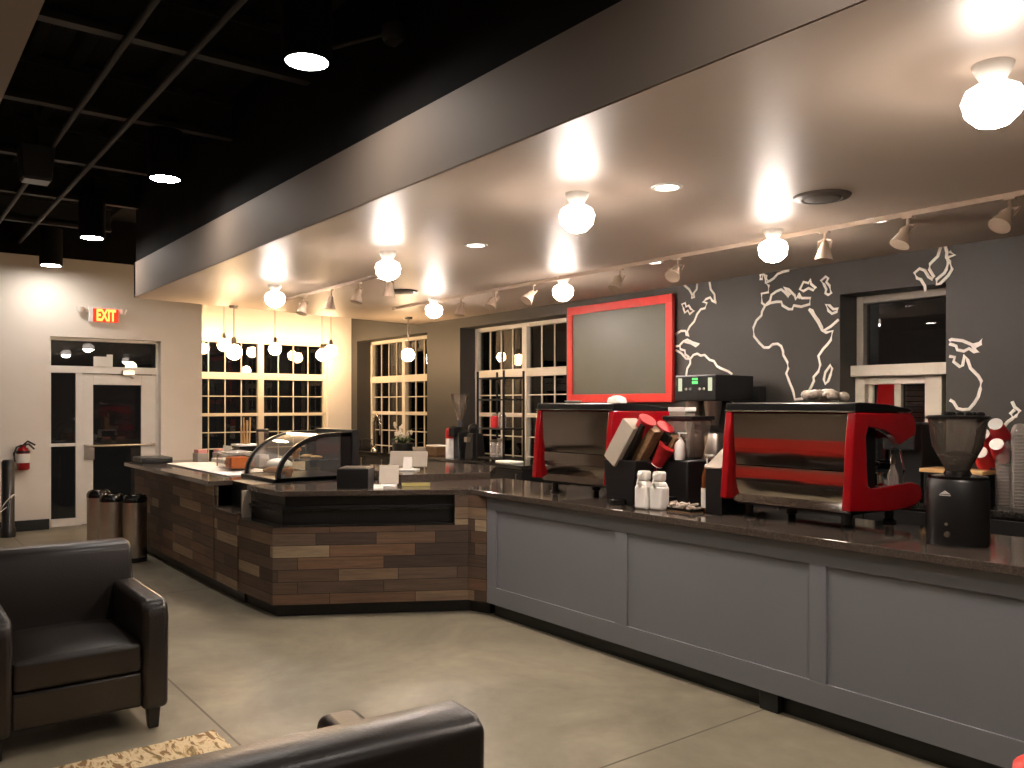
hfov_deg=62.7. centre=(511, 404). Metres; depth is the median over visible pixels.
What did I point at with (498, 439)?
glass jar
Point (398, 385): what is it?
window
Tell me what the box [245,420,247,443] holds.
wooden stirrer
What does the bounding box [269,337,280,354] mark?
pendant lamp
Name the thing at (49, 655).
seat cushion
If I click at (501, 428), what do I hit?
shelf
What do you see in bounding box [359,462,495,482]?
countertop
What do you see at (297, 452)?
muffin
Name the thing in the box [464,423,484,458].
coffee grinder
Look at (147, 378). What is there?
door
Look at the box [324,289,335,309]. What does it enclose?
track spotlight
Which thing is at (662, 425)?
paper cup
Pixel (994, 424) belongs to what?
lid
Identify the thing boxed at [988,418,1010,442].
paper cup
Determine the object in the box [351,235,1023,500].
wall
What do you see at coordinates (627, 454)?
dispenser
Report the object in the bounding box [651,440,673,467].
paper cup
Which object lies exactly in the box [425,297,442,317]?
ceiling lamp
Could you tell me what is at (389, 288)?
track spotlight
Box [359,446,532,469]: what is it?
countertop
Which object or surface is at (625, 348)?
chalkboard
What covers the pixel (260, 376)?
window
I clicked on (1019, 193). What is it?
track
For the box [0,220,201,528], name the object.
wall
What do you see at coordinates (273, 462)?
crumpled bag
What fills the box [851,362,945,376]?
shelf
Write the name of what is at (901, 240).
track spotlight
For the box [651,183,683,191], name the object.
recessed light
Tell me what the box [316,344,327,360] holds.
pendant lamp
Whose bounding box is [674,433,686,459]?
pump bottle
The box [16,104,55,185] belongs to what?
ceiling speaker
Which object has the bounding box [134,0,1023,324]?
ceiling
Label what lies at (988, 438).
paper cup
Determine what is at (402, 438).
potted orchid
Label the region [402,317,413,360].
pendant lamp
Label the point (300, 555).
counter
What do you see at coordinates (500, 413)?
glass jar
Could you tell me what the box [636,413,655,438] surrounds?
paper cup
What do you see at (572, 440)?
espresso machine
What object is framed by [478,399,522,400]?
shelf
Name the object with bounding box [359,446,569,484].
counter
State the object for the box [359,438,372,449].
dish rack
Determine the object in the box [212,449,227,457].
box
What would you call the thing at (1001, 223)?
track spotlight
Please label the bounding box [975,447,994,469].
paper cup
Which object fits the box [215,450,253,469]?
plastic tub
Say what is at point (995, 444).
lid
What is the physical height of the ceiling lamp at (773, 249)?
0.215 m
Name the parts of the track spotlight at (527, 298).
lamp shade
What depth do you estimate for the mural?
6.84 m
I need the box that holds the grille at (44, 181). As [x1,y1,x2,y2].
[21,177,50,185]
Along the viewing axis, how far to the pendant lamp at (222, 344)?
11.86 m
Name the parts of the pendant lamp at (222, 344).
globe bulb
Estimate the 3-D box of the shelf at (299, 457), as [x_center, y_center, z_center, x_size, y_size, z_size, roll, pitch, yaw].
[-1.789,0.466,7.405,0.350,0.008,0.670,0,0,-37]
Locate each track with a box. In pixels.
[285,275,379,300]
[392,190,1023,309]
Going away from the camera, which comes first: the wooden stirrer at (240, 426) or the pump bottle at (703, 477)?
the pump bottle at (703, 477)
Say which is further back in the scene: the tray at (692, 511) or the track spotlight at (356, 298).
the track spotlight at (356, 298)
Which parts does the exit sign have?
panel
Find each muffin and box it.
[282,467,293,476]
[292,448,300,455]
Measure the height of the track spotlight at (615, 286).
0.198 m
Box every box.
[193,449,207,461]
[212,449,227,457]
[333,0,406,49]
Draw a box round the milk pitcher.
[875,472,884,485]
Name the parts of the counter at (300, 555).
post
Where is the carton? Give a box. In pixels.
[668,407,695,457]
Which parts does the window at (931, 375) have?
sash frame, frame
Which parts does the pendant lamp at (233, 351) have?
globe bulb, cord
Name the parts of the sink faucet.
spout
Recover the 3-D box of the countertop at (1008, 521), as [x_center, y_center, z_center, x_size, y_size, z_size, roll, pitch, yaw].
[3.414,1.095,5.064,0.716,0.910,7.140,0,0,-37]
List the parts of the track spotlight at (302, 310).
lamp shade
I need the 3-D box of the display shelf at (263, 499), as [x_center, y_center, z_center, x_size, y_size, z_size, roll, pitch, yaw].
[-1.245,0.710,6.710,1.552,0.080,0.872,0,0,-7]
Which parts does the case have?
frame, curved glass, frame, panel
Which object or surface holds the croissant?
in the case
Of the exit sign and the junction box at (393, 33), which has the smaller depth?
the junction box at (393, 33)
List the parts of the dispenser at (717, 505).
slanted lid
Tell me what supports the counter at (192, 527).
on the floor
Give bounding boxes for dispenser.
[604,418,684,505]
[705,449,745,514]
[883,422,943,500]
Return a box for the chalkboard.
[567,294,674,401]
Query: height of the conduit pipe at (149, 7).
0.044 m
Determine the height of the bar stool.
0.653 m
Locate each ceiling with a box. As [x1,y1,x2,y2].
[0,0,44,102]
[0,0,311,231]
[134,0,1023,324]
[136,0,621,261]
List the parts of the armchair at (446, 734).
arm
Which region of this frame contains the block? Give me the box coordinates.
[226,456,248,468]
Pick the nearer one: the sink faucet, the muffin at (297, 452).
the muffin at (297, 452)
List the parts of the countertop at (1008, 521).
door, door, door, door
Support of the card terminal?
on the countertop at (327, 487)
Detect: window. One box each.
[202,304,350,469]
[202,338,325,464]
[370,335,426,447]
[475,318,565,459]
[851,287,945,452]
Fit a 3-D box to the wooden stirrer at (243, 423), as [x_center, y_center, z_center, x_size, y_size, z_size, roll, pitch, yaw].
[-2.820,0.305,8.845,0.008,0.230,0.028,0,0,-37]
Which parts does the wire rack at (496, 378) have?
post, post, post, post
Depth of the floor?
4.50 m
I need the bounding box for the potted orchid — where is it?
[390,422,414,450]
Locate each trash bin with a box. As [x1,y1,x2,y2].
[86,489,110,539]
[99,493,123,538]
[122,494,147,562]
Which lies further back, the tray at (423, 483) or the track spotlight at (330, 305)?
the track spotlight at (330, 305)
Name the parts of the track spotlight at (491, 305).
lamp shade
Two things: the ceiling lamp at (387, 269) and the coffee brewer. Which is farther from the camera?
the coffee brewer
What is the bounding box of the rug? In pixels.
[54,729,230,767]
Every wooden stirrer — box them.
[240,426,242,443]
[243,423,244,443]
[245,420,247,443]
[248,417,250,443]
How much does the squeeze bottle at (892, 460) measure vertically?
0.190 m
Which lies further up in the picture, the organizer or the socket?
the socket
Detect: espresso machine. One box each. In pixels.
[532,403,668,491]
[720,402,921,529]
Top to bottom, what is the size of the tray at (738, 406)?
0.052 m
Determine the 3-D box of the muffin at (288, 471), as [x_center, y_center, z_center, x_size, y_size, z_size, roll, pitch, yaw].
[-1.872,0.560,7.027,0.098,0.088,0.100,0,0,-37]
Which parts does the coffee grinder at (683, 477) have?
hopper lid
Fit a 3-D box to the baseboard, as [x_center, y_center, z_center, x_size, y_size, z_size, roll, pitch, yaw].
[-7.010,1.485,9.546,6.853,0.130,0.018,0,0,-37]
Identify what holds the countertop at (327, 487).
on the counter at (300, 555)
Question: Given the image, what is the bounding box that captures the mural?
[675,246,1020,425]
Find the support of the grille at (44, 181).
attached to the ceiling speaker
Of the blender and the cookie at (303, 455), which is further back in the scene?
the blender
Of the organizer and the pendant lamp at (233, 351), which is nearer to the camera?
the organizer
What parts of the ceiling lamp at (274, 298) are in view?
bulb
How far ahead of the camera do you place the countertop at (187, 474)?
7.79 m
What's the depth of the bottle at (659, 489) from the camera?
5.02 m
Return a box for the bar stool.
[1012,754,1023,767]
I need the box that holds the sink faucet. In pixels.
[370,414,381,450]
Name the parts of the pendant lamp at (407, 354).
globe bulb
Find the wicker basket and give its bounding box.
[425,444,445,455]
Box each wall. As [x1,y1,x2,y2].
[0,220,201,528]
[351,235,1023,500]
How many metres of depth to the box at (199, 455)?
9.37 m
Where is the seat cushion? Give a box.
[12,619,141,692]
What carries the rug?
on the floor
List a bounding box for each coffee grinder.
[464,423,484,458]
[657,416,714,506]
[925,411,990,547]
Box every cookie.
[301,454,312,457]
[310,455,322,458]
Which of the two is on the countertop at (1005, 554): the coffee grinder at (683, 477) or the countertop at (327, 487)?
the coffee grinder at (683, 477)
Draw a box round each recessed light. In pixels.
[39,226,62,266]
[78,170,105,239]
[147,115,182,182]
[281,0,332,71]
[464,243,487,247]
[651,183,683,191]
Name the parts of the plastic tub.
tub lid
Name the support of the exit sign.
attached to the wall at (38, 303)
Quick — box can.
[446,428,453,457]
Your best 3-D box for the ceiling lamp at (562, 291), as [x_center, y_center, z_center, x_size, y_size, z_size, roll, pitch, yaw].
[0.455,-1.032,7.495,0.196,0.215,0.196,0,0,-37]
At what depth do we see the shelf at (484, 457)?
9.55 m
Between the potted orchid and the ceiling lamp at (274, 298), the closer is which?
the ceiling lamp at (274, 298)
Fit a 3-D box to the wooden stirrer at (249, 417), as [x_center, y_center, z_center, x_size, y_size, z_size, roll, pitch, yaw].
[-2.756,0.276,8.826,0.008,0.291,0.057,0,0,-37]
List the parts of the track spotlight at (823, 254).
lamp shade, stem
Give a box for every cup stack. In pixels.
[995,440,1012,506]
[1010,423,1023,508]
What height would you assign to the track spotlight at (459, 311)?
0.192 m
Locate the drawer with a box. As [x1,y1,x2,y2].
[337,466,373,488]
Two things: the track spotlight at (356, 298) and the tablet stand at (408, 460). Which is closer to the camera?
the tablet stand at (408, 460)
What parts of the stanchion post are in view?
cord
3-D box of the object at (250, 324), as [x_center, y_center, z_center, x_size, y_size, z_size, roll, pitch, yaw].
[-3.675,-0.425,12.798,2.597,3.950,0.200,0,0,-37]
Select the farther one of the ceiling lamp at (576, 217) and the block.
the block
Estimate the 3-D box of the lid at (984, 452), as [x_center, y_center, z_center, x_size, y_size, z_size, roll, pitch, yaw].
[2.978,0.300,5.340,0.083,0.083,0.005,23,-15,50]
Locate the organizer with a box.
[223,443,257,464]
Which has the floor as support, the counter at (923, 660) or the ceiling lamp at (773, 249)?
the counter at (923, 660)
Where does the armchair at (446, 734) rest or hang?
on the floor
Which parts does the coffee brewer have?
button panel, button panel, tank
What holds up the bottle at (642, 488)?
on the countertop at (1005, 554)
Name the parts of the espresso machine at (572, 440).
panel, panel, panel, panel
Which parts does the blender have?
motor, jug lid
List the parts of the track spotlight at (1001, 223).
lamp shade, stem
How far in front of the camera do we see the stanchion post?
9.81 m
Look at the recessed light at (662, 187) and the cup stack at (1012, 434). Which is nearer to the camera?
the recessed light at (662, 187)
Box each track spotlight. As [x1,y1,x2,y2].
[296,296,308,315]
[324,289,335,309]
[350,282,362,304]
[382,280,394,296]
[454,297,464,316]
[485,291,499,310]
[521,284,537,304]
[608,268,625,292]
[665,258,683,282]
[814,231,832,261]
[890,215,915,249]
[988,197,1020,233]
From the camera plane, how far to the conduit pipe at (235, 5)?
5.41 m
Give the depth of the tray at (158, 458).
9.06 m
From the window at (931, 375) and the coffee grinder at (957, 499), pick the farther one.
the window at (931, 375)
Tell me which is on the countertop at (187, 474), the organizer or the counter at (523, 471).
the organizer
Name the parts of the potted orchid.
pot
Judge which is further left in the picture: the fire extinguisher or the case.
the fire extinguisher
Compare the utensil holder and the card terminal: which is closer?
the card terminal
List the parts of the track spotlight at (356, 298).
lamp shade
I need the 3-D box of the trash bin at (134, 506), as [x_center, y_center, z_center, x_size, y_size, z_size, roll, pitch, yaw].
[-3.744,1.219,8.340,0.232,0.662,0.232,0,0,-37]
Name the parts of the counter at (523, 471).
door, door, door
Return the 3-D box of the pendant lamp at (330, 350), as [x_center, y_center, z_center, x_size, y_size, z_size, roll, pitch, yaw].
[-2.724,-1.561,12.644,0.180,1.677,0.180,0,0,-37]
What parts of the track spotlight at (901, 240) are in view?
lamp shade, stem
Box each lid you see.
[607,395,626,402]
[977,447,987,457]
[988,418,1002,429]
[989,438,1003,449]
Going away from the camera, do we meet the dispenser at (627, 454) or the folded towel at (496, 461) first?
the dispenser at (627, 454)
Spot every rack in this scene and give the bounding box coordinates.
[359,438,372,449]
[477,370,524,460]
[971,462,1009,504]
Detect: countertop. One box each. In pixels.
[124,459,299,485]
[247,478,551,496]
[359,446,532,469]
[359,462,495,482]
[359,462,495,512]
[481,485,1023,576]
[754,500,1023,537]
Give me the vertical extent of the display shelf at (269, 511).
0.128 m
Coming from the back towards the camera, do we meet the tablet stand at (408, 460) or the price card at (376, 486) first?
the tablet stand at (408, 460)
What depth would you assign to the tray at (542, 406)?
5.72 m
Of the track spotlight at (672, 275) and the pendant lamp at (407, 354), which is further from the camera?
the pendant lamp at (407, 354)
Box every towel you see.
[495,460,523,463]
[801,389,849,401]
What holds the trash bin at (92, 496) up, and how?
on the floor
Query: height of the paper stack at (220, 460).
0.044 m
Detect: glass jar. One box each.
[490,440,495,456]
[491,414,497,427]
[496,438,502,457]
[498,412,505,427]
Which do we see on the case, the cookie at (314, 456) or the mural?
the cookie at (314, 456)
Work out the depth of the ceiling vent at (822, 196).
4.52 m
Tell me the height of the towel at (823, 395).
0.078 m
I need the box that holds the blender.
[254,429,269,467]
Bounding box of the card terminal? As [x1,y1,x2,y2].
[379,465,398,486]
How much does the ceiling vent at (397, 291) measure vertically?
0.028 m
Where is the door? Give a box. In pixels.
[50,337,158,527]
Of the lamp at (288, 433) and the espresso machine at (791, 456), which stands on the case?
the lamp at (288, 433)
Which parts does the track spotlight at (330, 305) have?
lamp shade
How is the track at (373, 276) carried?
attached to the ceiling at (864, 98)
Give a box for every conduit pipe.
[0,0,160,223]
[18,0,247,243]
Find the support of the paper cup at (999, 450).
in the rack at (1002, 485)
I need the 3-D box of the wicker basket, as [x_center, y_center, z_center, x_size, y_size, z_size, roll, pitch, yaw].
[-0.949,0.573,10.628,0.197,0.135,0.257,0,0,-37]
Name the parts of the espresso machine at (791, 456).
panel, panel, panel, panel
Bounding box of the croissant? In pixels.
[263,467,276,472]
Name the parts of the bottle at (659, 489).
handle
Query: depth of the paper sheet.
8.20 m
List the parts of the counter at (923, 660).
panel, panel, panel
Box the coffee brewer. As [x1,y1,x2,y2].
[675,374,765,459]
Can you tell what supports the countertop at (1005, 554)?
on the counter at (923, 660)
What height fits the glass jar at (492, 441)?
0.200 m
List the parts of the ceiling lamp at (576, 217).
bulb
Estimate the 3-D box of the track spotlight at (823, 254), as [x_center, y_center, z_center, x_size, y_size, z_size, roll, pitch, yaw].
[1.995,-1.015,5.373,0.114,0.190,0.119,0,0,-37]
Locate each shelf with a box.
[252,500,453,523]
[256,492,453,505]
[277,455,338,460]
[478,377,522,379]
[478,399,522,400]
[478,427,522,429]
[478,456,522,459]
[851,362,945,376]
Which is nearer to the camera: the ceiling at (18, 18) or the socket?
the ceiling at (18, 18)
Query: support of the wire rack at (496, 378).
on the counter at (523, 471)
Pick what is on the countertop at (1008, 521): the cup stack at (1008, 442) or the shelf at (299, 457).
the cup stack at (1008, 442)
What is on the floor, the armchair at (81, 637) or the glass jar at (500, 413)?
the armchair at (81, 637)
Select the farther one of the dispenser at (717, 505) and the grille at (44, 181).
the grille at (44, 181)
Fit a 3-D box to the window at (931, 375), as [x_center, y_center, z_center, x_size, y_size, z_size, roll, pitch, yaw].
[3.064,-0.140,6.522,0.190,1.480,0.831,0,0,-37]
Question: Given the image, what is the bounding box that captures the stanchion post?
[0,459,15,537]
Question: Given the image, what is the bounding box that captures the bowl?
[412,447,425,450]
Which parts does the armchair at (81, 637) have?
leg, arm, backrest, seat, arm, leg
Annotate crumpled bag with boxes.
[267,458,292,467]
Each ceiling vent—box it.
[394,289,417,293]
[793,189,851,204]
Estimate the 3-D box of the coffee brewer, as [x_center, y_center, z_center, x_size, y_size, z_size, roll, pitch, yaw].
[1.794,0.194,7.229,0.610,0.893,0.502,0,0,-37]
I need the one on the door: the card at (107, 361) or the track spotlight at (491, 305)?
the card at (107, 361)
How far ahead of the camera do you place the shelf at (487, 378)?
9.53 m
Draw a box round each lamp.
[217,333,230,350]
[226,305,241,359]
[264,284,285,306]
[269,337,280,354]
[287,432,316,435]
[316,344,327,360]
[325,340,336,356]
[375,250,400,280]
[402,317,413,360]
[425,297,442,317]
[552,276,573,300]
[559,190,594,232]
[758,228,788,262]
[960,57,1023,128]
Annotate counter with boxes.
[135,469,336,602]
[239,490,494,615]
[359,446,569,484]
[487,497,1023,767]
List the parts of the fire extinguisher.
handle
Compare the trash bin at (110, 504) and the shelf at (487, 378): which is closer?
the trash bin at (110, 504)
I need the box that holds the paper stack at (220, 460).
[212,457,225,463]
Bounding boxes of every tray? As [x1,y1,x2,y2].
[133,455,172,463]
[234,446,257,455]
[401,482,430,485]
[536,403,667,410]
[666,507,703,513]
[725,402,911,411]
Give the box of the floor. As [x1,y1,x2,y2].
[0,524,946,767]
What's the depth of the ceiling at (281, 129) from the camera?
4.97 m
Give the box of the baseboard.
[0,519,48,531]
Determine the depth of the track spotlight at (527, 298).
7.70 m
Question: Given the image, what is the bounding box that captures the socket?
[231,337,236,344]
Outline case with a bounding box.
[241,428,358,481]
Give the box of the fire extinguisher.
[13,440,35,469]
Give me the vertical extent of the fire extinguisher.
0.362 m
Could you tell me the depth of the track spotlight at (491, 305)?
8.17 m
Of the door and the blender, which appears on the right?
the blender
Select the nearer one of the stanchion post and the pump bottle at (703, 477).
the pump bottle at (703, 477)
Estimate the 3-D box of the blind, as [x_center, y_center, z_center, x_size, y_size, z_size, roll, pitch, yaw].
[3.164,0.141,6.535,0.015,0.918,0.206,0,0,-37]
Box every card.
[93,355,112,366]
[374,484,382,488]
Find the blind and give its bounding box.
[905,384,924,421]
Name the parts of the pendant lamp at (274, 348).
globe bulb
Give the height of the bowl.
0.100 m
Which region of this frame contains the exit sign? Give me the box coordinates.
[76,306,126,323]
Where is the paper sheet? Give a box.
[167,462,262,475]
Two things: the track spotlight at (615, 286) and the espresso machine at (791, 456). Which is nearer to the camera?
the espresso machine at (791, 456)
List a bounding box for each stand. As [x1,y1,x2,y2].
[389,451,427,470]
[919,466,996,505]
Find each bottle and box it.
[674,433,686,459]
[701,454,714,512]
[887,454,898,484]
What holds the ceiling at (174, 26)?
attached to the deck
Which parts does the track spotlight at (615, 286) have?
lamp shade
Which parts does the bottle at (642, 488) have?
handle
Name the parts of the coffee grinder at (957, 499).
hopper lid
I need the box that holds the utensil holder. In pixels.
[449,394,469,457]
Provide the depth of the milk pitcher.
4.53 m
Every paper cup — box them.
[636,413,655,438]
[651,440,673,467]
[656,421,673,432]
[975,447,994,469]
[984,430,992,453]
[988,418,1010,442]
[989,438,1010,463]
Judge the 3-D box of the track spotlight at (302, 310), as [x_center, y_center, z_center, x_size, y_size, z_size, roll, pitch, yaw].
[-2.146,-1.012,8.568,0.118,0.197,0.128,0,0,-37]
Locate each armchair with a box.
[0,538,167,761]
[139,700,483,767]
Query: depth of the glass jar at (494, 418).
9.64 m
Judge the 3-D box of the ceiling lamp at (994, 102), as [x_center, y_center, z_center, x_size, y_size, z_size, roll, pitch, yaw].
[1.611,-1.032,2.814,0.196,0.215,0.196,0,0,-37]
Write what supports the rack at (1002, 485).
on the countertop at (1008, 521)
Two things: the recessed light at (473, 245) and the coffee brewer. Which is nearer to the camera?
the recessed light at (473, 245)
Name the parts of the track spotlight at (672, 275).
lamp shade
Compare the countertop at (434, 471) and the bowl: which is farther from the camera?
the bowl

